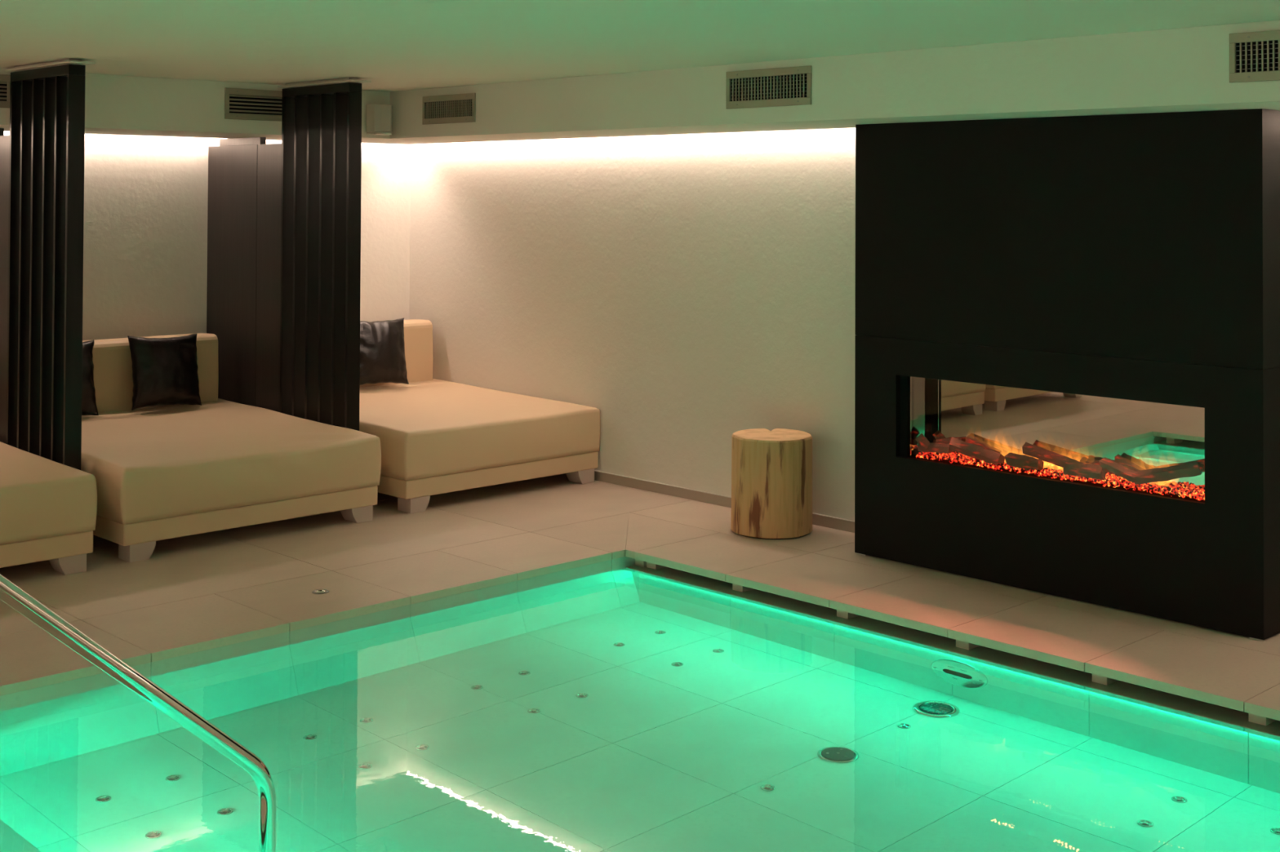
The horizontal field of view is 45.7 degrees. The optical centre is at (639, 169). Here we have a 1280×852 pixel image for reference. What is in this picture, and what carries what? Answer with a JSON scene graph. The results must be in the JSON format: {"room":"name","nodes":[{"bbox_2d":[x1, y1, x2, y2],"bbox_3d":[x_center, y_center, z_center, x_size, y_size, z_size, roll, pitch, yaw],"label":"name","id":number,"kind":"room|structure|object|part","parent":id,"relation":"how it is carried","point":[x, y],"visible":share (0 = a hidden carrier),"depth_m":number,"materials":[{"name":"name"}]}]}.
{"room":"spa","nodes":[
{"label":"spa","id":0,"kind":"room"},
{"bbox_2d":[4,131,410,340],"bbox_3d":[-5.078,0.625,7.456,9.705,2.539,0.120,1,-1,-44],"label":"wall","id":1,"kind":"structure","parent":0,"point":[146,197],"depth_m":9.45,"materials":[{"name":"white paint"}]},
{"bbox_2d":[0,556,635,711],"bbox_3d":[-1.364,2.200,6.168,4.352,0.655,0.086,1,-1,-44],"label":"pool edge","id":2,"kind":"structure","parent":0,"point":[9,701],"depth_m":6.21,"materials":[{"name":"tile"}]},
{"bbox_2d":[409,128,855,520],"bbox_3d":[2.398,0.643,6.658,0.120,2.539,11.633,1,-1,-44],"label":"wall","id":3,"kind":"structure","parent":0,"point":[693,291],"depth_m":8.91,"materials":[{"name":"white paint"}]},
{"bbox_2d":[0,74,10,108],"bbox_3d":[-3.478,-0.411,7.714,0.580,0.172,0.014,1,-1,-44],"label":"air vent","id":4,"kind":"object","parent":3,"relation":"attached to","point":[5,80],"visible":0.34,"depth_m":7.89,"materials":[{"name":"beige metal"}]},
{"bbox_2d":[224,88,282,121],"bbox_3d":[-2.186,-0.379,8.967,0.580,0.180,0.014,1,-1,-44],"label":"air vent","id":5,"kind":"object","parent":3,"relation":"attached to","point":[239,104],"visible":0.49,"depth_m":8.89,"materials":[{"name":"beige metal"}]},
{"bbox_2d":[366,104,392,135],"bbox_3d":[-1.612,-0.312,9.452,0.159,0.188,0.112,1,-1,-44],"label":"wall speaker","id":6,"kind":"object","parent":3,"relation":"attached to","point":[379,117],"visible":1,"depth_m":9.40,"materials":[{"name":"grey plastic"}]},
{"bbox_2d":[374,105,392,131],"bbox_3d":[-1.584,-0.320,9.425,0.128,0.159,0.030,1,-1,-44],"label":"grille","id":7,"kind":"object","parent":6,"relation":"attached to","point":[383,113],"depth_m":9.40,"materials":[{"name":"grey"}]},
{"bbox_2d":[422,93,475,124],"bbox_3d":[-1.149,-0.364,9.119,0.014,0.171,0.515,1,-1,-44],"label":"air vent","id":8,"kind":"object","parent":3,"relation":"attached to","point":[459,108],"visible":1,"depth_m":9.11,"materials":[{"name":"beige metal"}]},
{"bbox_2d":[0,20,1279,144],"bbox_3d":[-1.053,-0.453,3.277,9.435,0.295,11.363,1,-1,-44],"label":"soffit","id":9,"kind":"structure","parent":3,"relation":"attached to","point":[1183,69],"depth_m":7.08,"materials":[{"name":"white paint"}]},
{"bbox_2d":[563,471,854,533],"bbox_3d":[-0.162,1.869,9.178,0.010,0.055,4.226,1,-1,-44],"label":"baseboard","id":10,"kind":"structure","parent":3,"relation":"attached to","point":[846,526],"depth_m":8.72,"materials":[{"name":"beige tile"}]},
{"bbox_2d":[725,65,812,109],"bbox_3d":[0.614,-0.394,7.301,0.014,0.183,0.536,1,-1,-44],"label":"air vent","id":11,"kind":"object","parent":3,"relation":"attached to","point":[789,86],"visible":1,"depth_m":7.29,"materials":[{"name":"beige metal"}]},
{"bbox_2d":[1229,30,1279,83],"bbox_3d":[2.385,-0.418,5.474,0.014,0.183,0.536,1,-1,-44],"label":"air vent","id":12,"kind":"object","parent":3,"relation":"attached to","point":[1254,56],"visible":1,"depth_m":5.60,"materials":[{"name":"beige metal"}]},
{"bbox_2d":[0,474,1279,720],"bbox_3d":[-1.062,1.805,3.287,9.502,0.034,11.430,1,-1,-44],"label":"floor","id":13,"kind":"structure","parent":0,"point":[193,593],"depth_m":6.79,"materials":[{"name":"tile"}]},
{"bbox_2d":[0,128,9,444],"bbox_3d":[-3.529,0.820,8.210,0.085,2.088,0.927,1,-1,-44],"label":"partition panel","id":14,"kind":"object","parent":13,"relation":"on","point":[4,140],"visible":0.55,"depth_m":7.94,"materials":[{"name":"brown wood"}]},
{"bbox_2d":[0,441,97,574],"bbox_3d":[-3.700,1.403,7.192,1.478,0.885,1.935,1,-1,-44],"label":"daybed","id":15,"kind":"object","parent":13,"relation":"on","point":[48,508],"visible":1,"depth_m":6.90,"materials":[{"name":"beige fabric"}]},
{"bbox_3d":[-2.633,1.806,6.986,0.132,0.081,0.120,1,-1,-44],"label":"leg","id":16,"kind":"part","parent":15,"relation":"part of","materials":[{"name":"beige wood"}]},
{"bbox_2d":[4,58,95,470],"bbox_3d":[-2.960,0.661,7.575,0.130,2.389,0.780,1,-1,-44],"label":"slatted screen","id":17,"kind":"object","parent":13,"relation":"on","point":[45,299],"visible":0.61,"depth_m":7.52,"materials":[{"name":"black paint"}]},
{"bbox_3d":[-2.968,-0.479,7.604,0.082,0.050,0.710,1,-1,-44],"label":"rail","id":18,"kind":"part","parent":17,"relation":"part of","materials":[{"name":"black paint"}]},
{"bbox_3d":[-2.955,-0.514,7.596,0.130,0.011,0.780,1,-1,-44],"label":"ceiling plate","id":19,"kind":"part","parent":17,"relation":"part of","materials":[{"name":"grey plastic"}]},
{"bbox_2d":[80,333,381,562],"bbox_3d":[-2.561,1.428,8.310,1.457,0.885,1.916,1,-1,-44],"label":"daybed","id":20,"kind":"object","parent":13,"relation":"on","point":[161,473],"visible":0.79,"depth_m":7.79,"materials":[{"name":"beige fabric"}]},
{"bbox_2d":[81,339,98,415],"bbox_3d":[-3.232,1.170,8.447,0.159,0.430,0.466,-1,-1,41],"label":"pillow","id":21,"kind":"object","parent":20,"relation":"on","point":[89,406],"visible":0.16,"depth_m":8.53,"materials":[{"name":"black fabric"}]},
{"bbox_3d":[-2.398,1.812,7.249,0.132,0.081,0.120,1,-1,-44],"label":"leg","id":22,"kind":"part","parent":20,"relation":"part of","materials":[{"name":"beige wood"}]},
{"bbox_3d":[-3.138,1.235,8.874,1.353,0.485,0.266,1,-1,-44],"label":"backrest","id":23,"kind":"part","parent":20,"relation":"part of","materials":[{"name":"beige leather"}]},
{"bbox_2d":[127,333,201,410],"bbox_3d":[-2.772,1.179,8.892,0.158,0.438,0.472,-1,-1,40],"label":"pillow","id":24,"kind":"object","parent":20,"relation":"on","point":[165,370],"visible":1,"depth_m":8.83,"materials":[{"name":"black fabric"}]},
{"bbox_2d":[80,398,381,524],"bbox_3d":[-2.561,1.532,8.308,1.457,0.306,1.916,1,-1,-44],"label":"seat cushion","id":25,"kind":"object","parent":20,"relation":"on","point":[167,464],"depth_m":7.76,"materials":[{"name":"beige fabric"}]},
{"bbox_3d":[-1.514,1.831,8.106,0.132,0.081,0.120,1,-1,-44],"label":"leg","id":26,"kind":"part","parent":20,"relation":"part of","materials":[{"name":"beige wood"}]},
{"bbox_2d":[206,137,281,412],"bbox_3d":[-2.389,0.845,9.315,0.085,2.088,0.927,1,-1,-44],"label":"partition panel","id":27,"kind":"object","parent":13,"relation":"on","point":[243,295],"visible":0.74,"depth_m":9.28,"materials":[{"name":"brown wood"}]},
{"bbox_2d":[311,589,328,594],"bbox_3d":[-1.396,1.841,6.645,0.074,0.009,0.074,1,-1,-44],"label":"floor drain","id":28,"kind":"object","parent":13,"relation":"on","point":[317,591],"visible":1,"depth_m":6.63,"materials":[{"name":"silver metal"}]},
{"bbox_2d":[277,77,371,431],"bbox_3d":[-1.820,0.685,8.680,0.130,2.389,0.780,1,-1,-44],"label":"slatted screen","id":29,"kind":"object","parent":13,"relation":"on","point":[322,120],"visible":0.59,"depth_m":8.64,"materials":[{"name":"black paint"}]},
{"bbox_3d":[-1.828,-0.455,8.709,0.082,0.050,0.710,1,-1,-44],"label":"rail","id":30,"kind":"part","parent":29,"relation":"part of","materials":[{"name":"black metal"}]},
{"bbox_3d":[-1.815,-0.489,8.701,0.130,0.011,0.780,1,-1,-44],"label":"ceiling plate","id":31,"kind":"part","parent":29,"relation":"part of","materials":[{"name":"grey plastic"}]},
{"bbox_2d":[359,319,600,513],"bbox_3d":[-1.411,1.453,9.436,1.441,0.885,1.899,1,-1,-44],"label":"daybed","id":32,"kind":"object","parent":13,"relation":"on","point":[437,437],"visible":0.66,"depth_m":8.87,"materials":[{"name":"beige leather"}]},
{"bbox_2d":[360,318,408,385],"bbox_3d":[-1.714,1.190,9.917,0.469,0.445,0.156,1,-1,-39],"label":"pillow","id":33,"kind":"object","parent":32,"relation":"on","point":[382,344],"visible":0.76,"depth_m":9.88,"materials":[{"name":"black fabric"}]},
{"bbox_3d":[-1.982,1.260,9.994,1.348,0.485,0.266,1,-1,-44],"label":"backrest","id":34,"kind":"part","parent":32,"relation":"part of","materials":[{"name":"beige fabric"}]},
{"bbox_3d":[-1.246,1.837,8.376,0.132,0.081,0.120,1,-1,-44],"label":"leg","id":35,"kind":"part","parent":32,"relation":"part of","materials":[{"name":"beige wood"}]},
{"bbox_2d":[359,378,600,480],"bbox_3d":[-1.411,1.561,9.434,1.441,0.298,1.899,1,-1,-44],"label":"seat cushion","id":36,"kind":"object","parent":32,"relation":"on","point":[427,429],"depth_m":8.86,"materials":[{"name":"beige fabric"}]},
{"bbox_3d":[-0.365,1.856,9.229,0.132,0.081,0.120,1,-1,-44],"label":"leg","id":37,"kind":"part","parent":32,"relation":"part of","materials":[{"name":"beige wood"}]},
{"bbox_2d":[730,428,812,539],"bbox_3d":[0.685,1.627,7.906,0.425,0.501,0.420,1,-1,-44],"label":"stool","id":38,"kind":"object","parent":13,"relation":"on","point":[771,471],"visible":1,"depth_m":7.73,"materials":[{"name":"beige wood"}]},
{"bbox_2d":[854,108,1279,641],"bbox_3d":[1.885,0.818,6.830,0.373,2.092,2.011,1,-1,-44],"label":"fireplace","id":39,"kind":"object","parent":13,"relation":"on","point":[1097,287],"visible":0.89,"depth_m":6.58,"materials":[{"name":"black painted metal"},{"name":"tinted mirror"},{"name":"glowing embers and logs"}]},
{"bbox_3d":[1.809,1.160,6.715,0.004,0.420,1.486,1,-1,-44],"label":"pane","id":40,"kind":"part","parent":39,"relation":"part of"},
{"bbox_3d":[1.303,1.168,7.321,0.121,0.420,0.005,1,-1,-44],"label":"glass","id":41,"kind":"part","parent":39,"relation":"part of","materials":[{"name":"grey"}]},
{"bbox_2d":[915,433,930,449],"bbox_3d":[1.352,1.297,7.244,0.052,0.081,0.083,1,-1,-44],"label":"log","id":42,"kind":"object","parent":39,"relation":"on","point":[921,439],"visible":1,"depth_m":7.23,"materials":[{"name":"brown wood"}]},
{"bbox_2d":[916,442,952,453],"bbox_3d":[1.397,1.316,7.205,0.045,0.057,0.188,1,-1,-44],"label":"log","id":43,"kind":"object","parent":39,"relation":"on","point":[940,447],"visible":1,"depth_m":7.18,"materials":[{"name":"brown wood"}]},
{"bbox_2d":[936,437,961,444],"bbox_3d":[1.460,1.284,7.198,0.031,0.045,0.136,1,-1,-44],"label":"log","id":44,"kind":"object","parent":39,"relation":"in","point":[947,441],"visible":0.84,"depth_m":7.20,"materials":[{"name":"brown wood"}]},
{"bbox_2d":[949,436,1004,466],"bbox_3d":[1.556,1.303,7.034,0.068,0.106,0.279,1,-1,-44],"label":"log","id":45,"kind":"object","parent":39,"relation":"on","point":[975,451],"visible":0.99,"depth_m":7.01,"materials":[{"name":"brown wood"}]},
{"bbox_2d":[965,435,1003,455],"bbox_3d":[1.596,1.287,7.054,0.050,0.089,0.197,1,-1,-44],"label":"log","id":46,"kind":"object","parent":39,"relation":"on","point":[970,439],"visible":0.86,"depth_m":7.05,"materials":[{"name":"brown wood"}]},
{"bbox_2d":[1004,452,1044,471],"bbox_3d":[1.730,1.317,6.844,0.063,0.070,0.171,1,-1,-44],"label":"log","id":47,"kind":"object","parent":39,"relation":"on","point":[1028,463],"visible":1,"depth_m":6.82,"materials":[{"name":"brown wood"}]},
{"bbox_3d":[1.764,0.283,6.720,0.030,1.028,2.011,1,-1,-44],"label":"panel","id":48,"kind":"part","parent":39,"relation":"part of","materials":[{"name":"black"}]},
{"bbox_2d":[917,377,1204,493],"bbox_3d":[1.881,1.162,6.817,0.006,0.420,1.533,1,-1,-45],"label":"mirror","id":49,"kind":"object","parent":39,"relation":"attached to","point":[1149,435],"depth_m":6.78,"materials":[{"name":"clear glass"}]},
{"bbox_2d":[1062,460,1105,479],"bbox_3d":[1.938,1.309,6.627,0.049,0.065,0.192,1,-1,-44],"label":"log","id":50,"kind":"object","parent":39,"relation":"on","point":[1077,468],"visible":1,"depth_m":6.62,"materials":[{"name":"brown wood"}]},
{"bbox_2d":[1022,442,1077,467],"bbox_3d":[1.834,1.278,6.787,0.063,0.094,0.273,1,-1,-39],"label":"log","id":51,"kind":"object","parent":50,"relation":"on","point":[1030,450],"visible":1,"depth_m":6.78,"materials":[{"name":"brown wood"}]},
{"bbox_2d":[1080,457,1105,469],"bbox_3d":[1.985,1.285,6.660,0.034,0.045,0.115,1,-1,-44],"label":"log","id":52,"kind":"object","parent":39,"relation":"on","point":[1084,460],"visible":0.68,"depth_m":6.66,"materials":[{"name":"brown wood"}]},
{"bbox_2d":[1099,457,1137,483],"bbox_3d":[2.053,1.286,6.514,0.052,0.092,0.182,1,-1,-40],"label":"log","id":53,"kind":"object","parent":39,"relation":"on","point":[1118,469],"visible":1,"depth_m":6.50,"materials":[{"name":"brown wood"}]},
{"bbox_2d":[1114,454,1145,471],"bbox_3d":[2.119,1.276,6.521,0.042,0.092,0.164,1,-1,-40],"label":"log","id":54,"kind":"object","parent":39,"relation":"on","point":[1125,462],"visible":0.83,"depth_m":6.53,"materials":[{"name":"brown wood"}]},
{"bbox_2d":[1134,462,1204,484],"bbox_3d":[2.209,1.271,6.361,0.059,0.130,0.302,1,-1,-44],"label":"log","id":55,"kind":"object","parent":39,"relation":"on","point":[1193,468],"visible":1,"depth_m":6.34,"materials":[{"name":"brown wood"}]},
{"bbox_2d":[0,0,1279,92],"bbox_3d":[-1.052,-0.660,3.330,9.705,0.120,11.633,1,-1,-44],"label":"ceiling","id":56,"kind":"structure","parent":0,"point":[393,45],"depth_m":6.00,"materials":[{"name":"white paint"}]},
{"bbox_2d":[625,567,1279,737],"bbox_3d":[1.295,2.237,6.121,0.100,0.603,3.828,1,-1,-44],"label":"wall","id":57,"kind":"structure","parent":0,"point":[625,567],"depth_m":6.00,"materials":[{"name":"tile"}]},
{"bbox_2d":[626,564,1279,736],"bbox_3d":[1.385,1.959,6.212,0.334,0.045,3.829,1,-1,-44],"label":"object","id":58,"kind":"structure","parent":57,"relation":"on","point":[1122,688],"depth_m":6.06,"materials":[{"name":"beige stone"}]},
{"bbox_2d":[635,559,646,567],"bbox_3d":[0.045,1.928,7.536,0.135,0.052,0.062,1,-1,-44],"label":"support block","id":59,"kind":"object","parent":58,"relation":"on","point":[637,562],"visible":0.26,"depth_m":7.48,"materials":[{"name":"stone"}]},
{"bbox_2d":[646,562,666,569],"bbox_3d":[0.099,1.928,7.487,0.125,0.052,0.065,1,-1,-44],"label":"support block","id":60,"kind":"object","parent":58,"relation":"on","point":[649,565],"visible":0.26,"depth_m":7.44,"materials":[{"name":"stone"}]},
{"bbox_2d":[732,583,754,592],"bbox_3d":[0.498,1.922,7.069,0.134,0.052,0.062,1,-1,-44],"label":"support block","id":61,"kind":"object","parent":58,"relation":"on","point":[735,587],"visible":0.29,"depth_m":7.02,"materials":[{"name":"stone"}]},
{"bbox_2d":[836,609,858,619],"bbox_3d":[0.924,1.916,6.630,0.134,0.052,0.062,1,-1,-44],"label":"support block","id":62,"kind":"object","parent":58,"relation":"on","point":[841,614],"visible":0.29,"depth_m":6.58,"materials":[{"name":"stone"}]},
{"bbox_2d":[955,640,979,649],"bbox_3d":[1.351,1.910,6.190,0.134,0.052,0.062,1,-1,-44],"label":"support block","id":63,"kind":"object","parent":58,"relation":"on","point":[960,644],"visible":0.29,"depth_m":6.14,"materials":[{"name":"stone"}]},
{"bbox_2d":[1092,674,1118,684],"bbox_3d":[1.773,1.904,5.754,0.134,0.052,0.062,1,-1,-44],"label":"support block","id":64,"kind":"object","parent":58,"relation":"on","point":[1095,678],"visible":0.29,"depth_m":5.71,"materials":[{"name":"stone"}]},
{"bbox_2d":[1248,713,1275,725],"bbox_3d":[2.191,1.898,5.323,0.134,0.052,0.062,1,-1,-44],"label":"support block","id":65,"kind":"object","parent":58,"relation":"on","point":[1254,718],"visible":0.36,"depth_m":5.28,"materials":[{"name":"stone"}]},
{"bbox_3d":[0.102,2.485,4.962,3.328,0.004,3.708,1,-1,-44],"label":"floor","id":66,"kind":"structure","parent":0,"visible":0},
{"bbox_2d":[0,573,275,851],"bbox_3d":[-1.281,1.593,3.352,1.125,1.710,0.090,1,-1,-44],"label":"handrail","id":67,"kind":"object","parent":66,"relation":"on","point":[11,594],"visible":1,"depth_m":3.50,"materials":[{"name":"silver metal"}]},
{"bbox_2d":[0,567,1279,851],"bbox_3d":[-0.053,2.198,4.815,3.774,0.582,3.845,1,-1,-44],"label":"pool water","id":68,"kind":"object","parent":66,"relation":"on","point":[624,709],"visible":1,"depth_m":5.03,"materials":[{"name":"green liquid"}]}
]}

